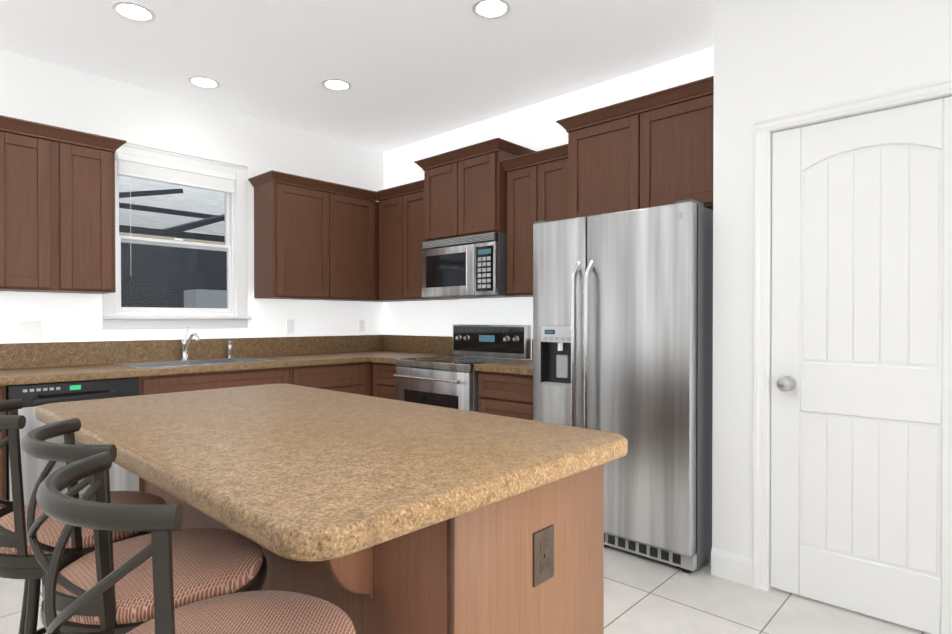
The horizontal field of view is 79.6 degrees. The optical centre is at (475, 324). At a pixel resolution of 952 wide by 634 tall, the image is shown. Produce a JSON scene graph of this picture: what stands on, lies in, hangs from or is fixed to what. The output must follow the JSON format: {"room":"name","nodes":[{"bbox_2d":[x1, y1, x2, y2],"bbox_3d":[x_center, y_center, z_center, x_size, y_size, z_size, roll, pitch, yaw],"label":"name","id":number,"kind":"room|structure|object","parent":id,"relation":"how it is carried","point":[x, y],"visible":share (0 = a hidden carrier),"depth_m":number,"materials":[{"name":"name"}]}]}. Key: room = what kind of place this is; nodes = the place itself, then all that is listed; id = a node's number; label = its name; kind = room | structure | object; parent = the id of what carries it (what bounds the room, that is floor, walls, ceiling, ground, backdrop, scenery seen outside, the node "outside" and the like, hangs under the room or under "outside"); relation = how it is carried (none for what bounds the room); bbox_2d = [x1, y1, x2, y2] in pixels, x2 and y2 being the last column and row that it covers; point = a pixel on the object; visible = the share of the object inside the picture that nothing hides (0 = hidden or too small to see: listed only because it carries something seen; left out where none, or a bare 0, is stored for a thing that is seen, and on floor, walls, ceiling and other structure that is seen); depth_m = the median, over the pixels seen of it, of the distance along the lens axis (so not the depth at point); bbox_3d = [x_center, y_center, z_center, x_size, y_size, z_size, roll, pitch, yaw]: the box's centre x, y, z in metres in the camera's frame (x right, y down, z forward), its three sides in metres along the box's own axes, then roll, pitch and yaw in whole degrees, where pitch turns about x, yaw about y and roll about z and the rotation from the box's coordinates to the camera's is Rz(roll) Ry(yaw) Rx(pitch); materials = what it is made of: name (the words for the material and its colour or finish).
{"room":"kitchen","nodes":[
{"label":"kitchen","id":0,"kind":"room"},
{"bbox_2d":[0,49,383,343],"bbox_3d":[-3.375,-0.210,2.808,0.150,2.780,7.200,0,1,43],"label":"wall","id":1,"kind":"structure","parent":0,"point":[41,91],"depth_m":4.04,"materials":[{"name":"white paint"}]},
{"bbox_2d":[18,321,41,339],"bbox_3d":[-2.680,0.035,3.438,0.011,0.115,0.116,0,1,43],"label":"switch plate","id":2,"kind":"object","parent":1,"relation":"attached to","point":[29,330],"visible":1,"depth_m":3.44,"materials":[{"name":"white plastic"}]},
{"bbox_2d":[0,115,126,293],"bbox_3d":[-2.502,-0.656,3.356,0.372,0.923,0.698,0,1,43],"label":"upper cabinet","id":3,"kind":"object","parent":1,"relation":"attached to","point":[57,209],"visible":1,"depth_m":3.28,"materials":[{"name":"brown wood"}]},
{"bbox_2d":[102,142,251,329],"bbox_3d":[-2.115,-0.593,4.093,0.160,1.245,0.987,0,1,43],"label":"kitchen window","id":4,"kind":"structure","parent":1,"relation":"in","point":[144,162],"depth_m":4.10,"materials":[{"name":"white paint"}]},
{"bbox_2d":[287,319,294,332],"bbox_3d":[-1.519,0.015,4.689,0.008,0.115,0.070,0,1,43],"label":"electrical outlet plate","id":5,"kind":"object","parent":1,"relation":"attached to","point":[290,325],"visible":1,"depth_m":4.69,"materials":[{"name":"white plastic"}]},
{"bbox_2d":[252,170,339,300],"bbox_3d":[-1.431,-0.665,4.540,0.328,0.924,0.529,0,1,43],"label":"upper cabinet","id":6,"kind":"object","parent":1,"relation":"attached to","point":[315,239],"depth_m":4.40,"materials":[{"name":"brown wood"}]},
{"bbox_2d":[340,184,375,301],"bbox_3d":[-1.162,-0.667,4.829,0.328,0.924,0.509,0,1,43],"label":"upper cabinet","id":7,"kind":"object","parent":1,"relation":"attached to","point":[357,205],"depth_m":4.78,"materials":[{"name":"brown wood"}]},
{"bbox_2d":[359,319,364,331],"bbox_3d":[-1.036,0.011,5.208,0.008,0.115,0.070,0,1,43],"label":"electrical outlet plate","id":8,"kind":"object","parent":1,"relation":"attached to","point":[361,325],"visible":1,"depth_m":5.20,"materials":[{"name":"white plastic"}]},
{"bbox_2d":[0,0,713,151],"bbox_3d":[-0.904,-1.632,0.498,6.900,0.100,7.500,0,1,43],"label":"ceiling","id":9,"kind":"structure","parent":0,"point":[411,71],"depth_m":3.35,"materials":[{"name":"white paint"}]},
{"bbox_2d":[111,1,155,21],"bbox_3d":[-1.749,-1.597,2.923,0.196,0.008,0.196,0,1,43],"label":"recessed light","id":10,"kind":"object","parent":9,"relation":"in","point":[133,11],"visible":1,"depth_m":2.92,"materials":[{"name":"white paint"}]},
{"bbox_2d":[188,76,219,88],"bbox_3d":[-1.802,-1.603,3.791,0.196,0.008,0.196,0,1,43],"label":"recessed light","id":11,"kind":"object","parent":9,"relation":"in","point":[204,82],"visible":1,"depth_m":3.79,"materials":[{"name":"white paint"}]},
{"bbox_2d":[322,78,351,90],"bbox_3d":[-0.933,-1.604,3.830,0.196,0.008,0.196,0,1,43],"label":"recessed light","id":12,"kind":"object","parent":9,"relation":"in","point":[334,84],"visible":1,"depth_m":3.82,"materials":[{"name":"white paint"}]},
{"bbox_2d":[472,0,510,18],"bbox_3d":[0.078,-1.596,2.890,0.196,0.008,0.196,0,1,43],"label":"recessed light","id":13,"kind":"object","parent":9,"relation":"in","point":[490,9],"visible":1,"depth_m":2.89,"materials":[{"name":"white paint"}]},
{"bbox_2d":[0,544,929,633],"bbox_3d":[-0.904,1.248,0.521,6.900,0.100,7.500,0,1,43],"label":"floor","id":14,"kind":"structure","parent":0,"point":[644,595],"depth_m":2.39,"materials":[{"name":"tile"}]},
{"bbox_2d":[0,386,6,507],"bbox_3d":[-2.698,0.743,2.976,0.618,0.872,0.318,0,1,43],"label":"base cabinet","id":15,"kind":"object","parent":14,"relation":"on","point":[3,492],"visible":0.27,"depth_m":2.89,"materials":[{"name":"brown wood"}]},
{"bbox_2d":[6,377,138,506],"bbox_3d":[-2.367,0.742,3.298,0.610,0.868,0.590,0,1,43],"label":"dishwasher","id":16,"kind":"object","parent":14,"relation":"on","point":[33,397],"visible":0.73,"depth_m":3.02,"materials":[{"name":"grey metal"}]},
{"bbox_2d":[0,398,165,633],"bbox_3d":[-1.117,0.703,1.597,0.444,0.974,0.469,0,1,43],"label":"bar stool","id":17,"kind":"object","parent":14,"relation":"on","point":[18,560],"visible":0.48,"depth_m":1.42,"materials":[{"name":"metal"}]},
{"bbox_2d":[21,418,266,633],"bbox_3d":[-0.712,0.705,1.274,0.439,0.974,0.468,0,1,43],"label":"bar stool","id":18,"kind":"object","parent":14,"relation":"on","point":[210,562],"visible":0.6,"depth_m":1.18,"materials":[{"name":"fabric"}]},
{"bbox_2d":[36,452,355,633],"bbox_3d":[-0.420,0.708,0.934,0.439,0.974,0.469,0,1,43],"label":"bar stool","id":19,"kind":"object","parent":14,"relation":"on","point":[268,612],"visible":1,"depth_m":0.91,"materials":[{"name":"metal"}]},
{"bbox_2d":[137,367,289,491],"bbox_3d":[-1.852,0.736,3.885,0.618,0.872,0.958,0,1,43],"label":"base cabinet","id":20,"kind":"object","parent":14,"relation":"on","point":[160,384],"visible":0.23,"depth_m":3.62,"materials":[{"name":"brown wood"}]},
{"bbox_2d":[290,362,365,394],"bbox_3d":[-1.313,0.731,4.464,0.618,0.872,0.620,0,1,43],"label":"base cabinet","id":21,"kind":"object","parent":14,"relation":"on","point":[355,378],"depth_m":4.29,"materials":[{"name":"brown wood"}]},
{"bbox_2d":[366,362,372,395],"bbox_3d":[-0.892,0.728,4.917,0.618,0.872,0.732,0,1,43],"label":"base cabinet","id":22,"kind":"object","parent":14,"relation":"on","point":[369,365],"depth_m":4.54,"materials":[{"name":"brown wood"}]},
{"bbox_2d":[0,335,367,385],"bbox_3d":[-1.711,0.202,4.002,0.660,0.190,3.182,0,1,43],"label":"countertop","id":23,"kind":"structure","parent":22,"relation":"on","point":[32,363],"depth_m":3.78,"materials":[{"name":"stone"}]},
{"bbox_2d":[115,357,274,368],"bbox_3d":[-1.878,0.350,3.857,0.510,0.193,0.860,0,1,43],"label":"sink","id":24,"kind":"object","parent":23,"relation":"in","point":[157,364],"visible":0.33,"depth_m":3.90,"materials":[{"name":"silver metal"}]},
{"bbox_2d":[180,327,232,360],"bbox_3d":[-1.858,0.133,4.047,0.264,0.237,0.367,0,1,43],"label":"faucet","id":25,"kind":"object","parent":23,"relation":"on","point":[185,343],"visible":1,"depth_m":3.98,"materials":[{"name":"silver metal"}]},
{"bbox_2d":[146,468,603,633],"bbox_3d":[-0.506,0.755,1.767,1.678,0.866,0.683,0,1,43],"label":"kitchen island","id":26,"kind":"object","parent":14,"relation":"on","point":[534,564],"depth_m":1.20,"materials":[{"name":"brown wood"}]},
{"bbox_2d":[35,384,627,575],"bbox_3d":[-0.556,0.298,1.692,1.764,0.046,0.930,0,1,43],"label":"island countertop","id":27,"kind":"structure","parent":26,"relation":"on","point":[319,479],"depth_m":1.22,"materials":[{"name":"beige stone"}]},
{"bbox_2d":[373,362,396,399],"bbox_3d":[-0.487,0.730,4.619,0.373,0.872,0.618,0,1,43],"label":"base cabinet","id":28,"kind":"object","parent":14,"relation":"on","point":[384,382],"visible":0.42,"depth_m":4.41,"materials":[{"name":"brown wood"}]},
{"bbox_2d":[368,335,457,363],"bbox_3d":[-0.488,0.197,4.586,0.335,0.190,0.662,0,1,43],"label":"countertop","id":29,"kind":"structure","parent":28,"relation":"on","point":[381,348],"depth_m":4.98,"materials":[{"name":"stone"}]},
{"bbox_2d":[393,324,530,411],"bbox_3d":[-0.116,0.587,4.182,0.754,1.165,0.717,0,1,43],"label":"range","id":30,"kind":"object","parent":14,"relation":"on","point":[450,381],"visible":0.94,"depth_m":4.12,"materials":[{"name":"grey metal"}]},
{"bbox_2d":[478,371,532,419],"bbox_3d":[0.413,0.737,3.783,0.556,0.872,0.618,0,1,43],"label":"base cabinet","id":31,"kind":"object","parent":14,"relation":"on","point":[506,394],"visible":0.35,"depth_m":3.58,"materials":[{"name":"brown wood"}]},
{"bbox_2d":[473,339,532,374],"bbox_3d":[0.404,0.204,3.770,0.556,0.190,0.642,0,1,43],"label":"countertop","id":32,"kind":"structure","parent":31,"relation":"on","point":[525,367],"depth_m":3.62,"materials":[{"name":"stone"}]},
{"bbox_2d":[533,199,712,573],"bbox_3d":[0.880,0.296,3.188,0.920,1.762,0.793,0,1,43],"label":"refrigerator","id":33,"kind":"object","parent":14,"relation":"on","point":[622,323],"visible":0.73,"depth_m":2.81,"materials":[{"name":"grey metal"}]},
{"bbox_2d":[384,47,713,359],"bbox_3d":[1.599,-0.213,3.200,6.900,2.780,0.150,0,1,43],"label":"wall","id":34,"kind":"structure","parent":0,"point":[536,127],"depth_m":4.35,"materials":[{"name":"white paint"}]},
{"bbox_2d":[376,180,458,301],"bbox_3d":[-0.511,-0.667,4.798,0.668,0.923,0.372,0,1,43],"label":"upper cabinet","id":35,"kind":"object","parent":34,"relation":"attached to","point":[401,223],"visible":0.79,"depth_m":4.70,"materials":[{"name":"brown wood"}]},
{"bbox_2d":[414,138,535,241],"bbox_3d":[-0.012,-0.946,4.281,0.850,0.617,0.447,0,1,43],"label":"upper cabinet","id":36,"kind":"object","parent":34,"relation":"attached to","point":[465,191],"visible":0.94,"depth_m":4.09,"materials":[{"name":"brown wood"}]},
{"bbox_2d":[422,232,521,298],"bbox_3d":[-0.018,-0.417,4.280,0.754,0.432,0.461,0,1,43],"label":"over-the-range microwave","id":37,"kind":"object","parent":36,"relation":"attached to","point":[470,267],"visible":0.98,"depth_m":4.08,"materials":[{"name":"grey metal"}]},
{"bbox_2d":[500,144,567,296],"bbox_3d":[0.496,-0.660,3.862,0.556,0.923,0.372,0,1,43],"label":"upper cabinet","id":38,"kind":"object","parent":34,"relation":"attached to","point":[537,185],"visible":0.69,"depth_m":3.81,"materials":[{"name":"brown wood"}]},
{"bbox_2d":[556,76,713,218],"bbox_3d":[1.013,-0.930,3.328,1.011,0.633,0.447,0,1,43],"label":"upper cabinet","id":39,"kind":"object","parent":34,"relation":"attached to","point":[651,150],"visible":0.62,"depth_m":3.16,"materials":[{"name":"brown wood"}]},
{"bbox_2d":[712,0,951,557],"bbox_3d":[2.371,-0.201,1.615,3.310,2.780,0.120,0,1,43],"label":"wall","id":40,"kind":"structure","parent":0,"point":[773,57],"depth_m":2.58,"materials":[{"name":"white paint"}]},
{"bbox_2d":[711,547,752,586],"bbox_3d":[2.325,1.127,1.576,3.310,0.125,0.014,0,1,43],"label":"baseboard","id":41,"kind":"structure","parent":40,"relation":"attached to","point":[734,567],"depth_m":2.63,"materials":[{"name":"white paint"}]},
{"bbox_2d":[752,76,951,590],"bbox_3d":[1.593,0.136,2.327,0.833,2.096,0.141,0,1,43],"label":"door frame","id":42,"kind":"structure","parent":40,"relation":"attached to","point":[767,127],"depth_m":2.54,"materials":[{"name":"white paint"}]},
{"bbox_2d":[770,96,951,633],"bbox_3d":[1.558,0.162,2.289,0.705,2.020,0.119,0,1,43],"label":"pantry door","id":43,"kind":"structure","parent":40,"relation":"in","point":[861,405],"depth_m":2.31,"materials":[{"name":"white paint"}]},
{"label":"outside","id":44,"kind":"structure","parent":0,"visible":0},
{"bbox_2d":[119,176,226,307],"bbox_3d":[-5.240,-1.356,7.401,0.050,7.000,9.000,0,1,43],"label":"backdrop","id":45,"kind":"structure","parent":44,"point":[196,274],"depth_m":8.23,"materials":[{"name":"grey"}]},
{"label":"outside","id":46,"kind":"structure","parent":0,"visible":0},
{"bbox_2d":[119,189,226,308],"bbox_3d":[-3.770,-0.338,6.383,2.256,2.979,5.500,0,1,43],"label":"frame","id":47,"kind":"object","parent":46,"point":[208,298],"depth_m":6.49,"materials":[{"name":"grey metal"}]}
]}

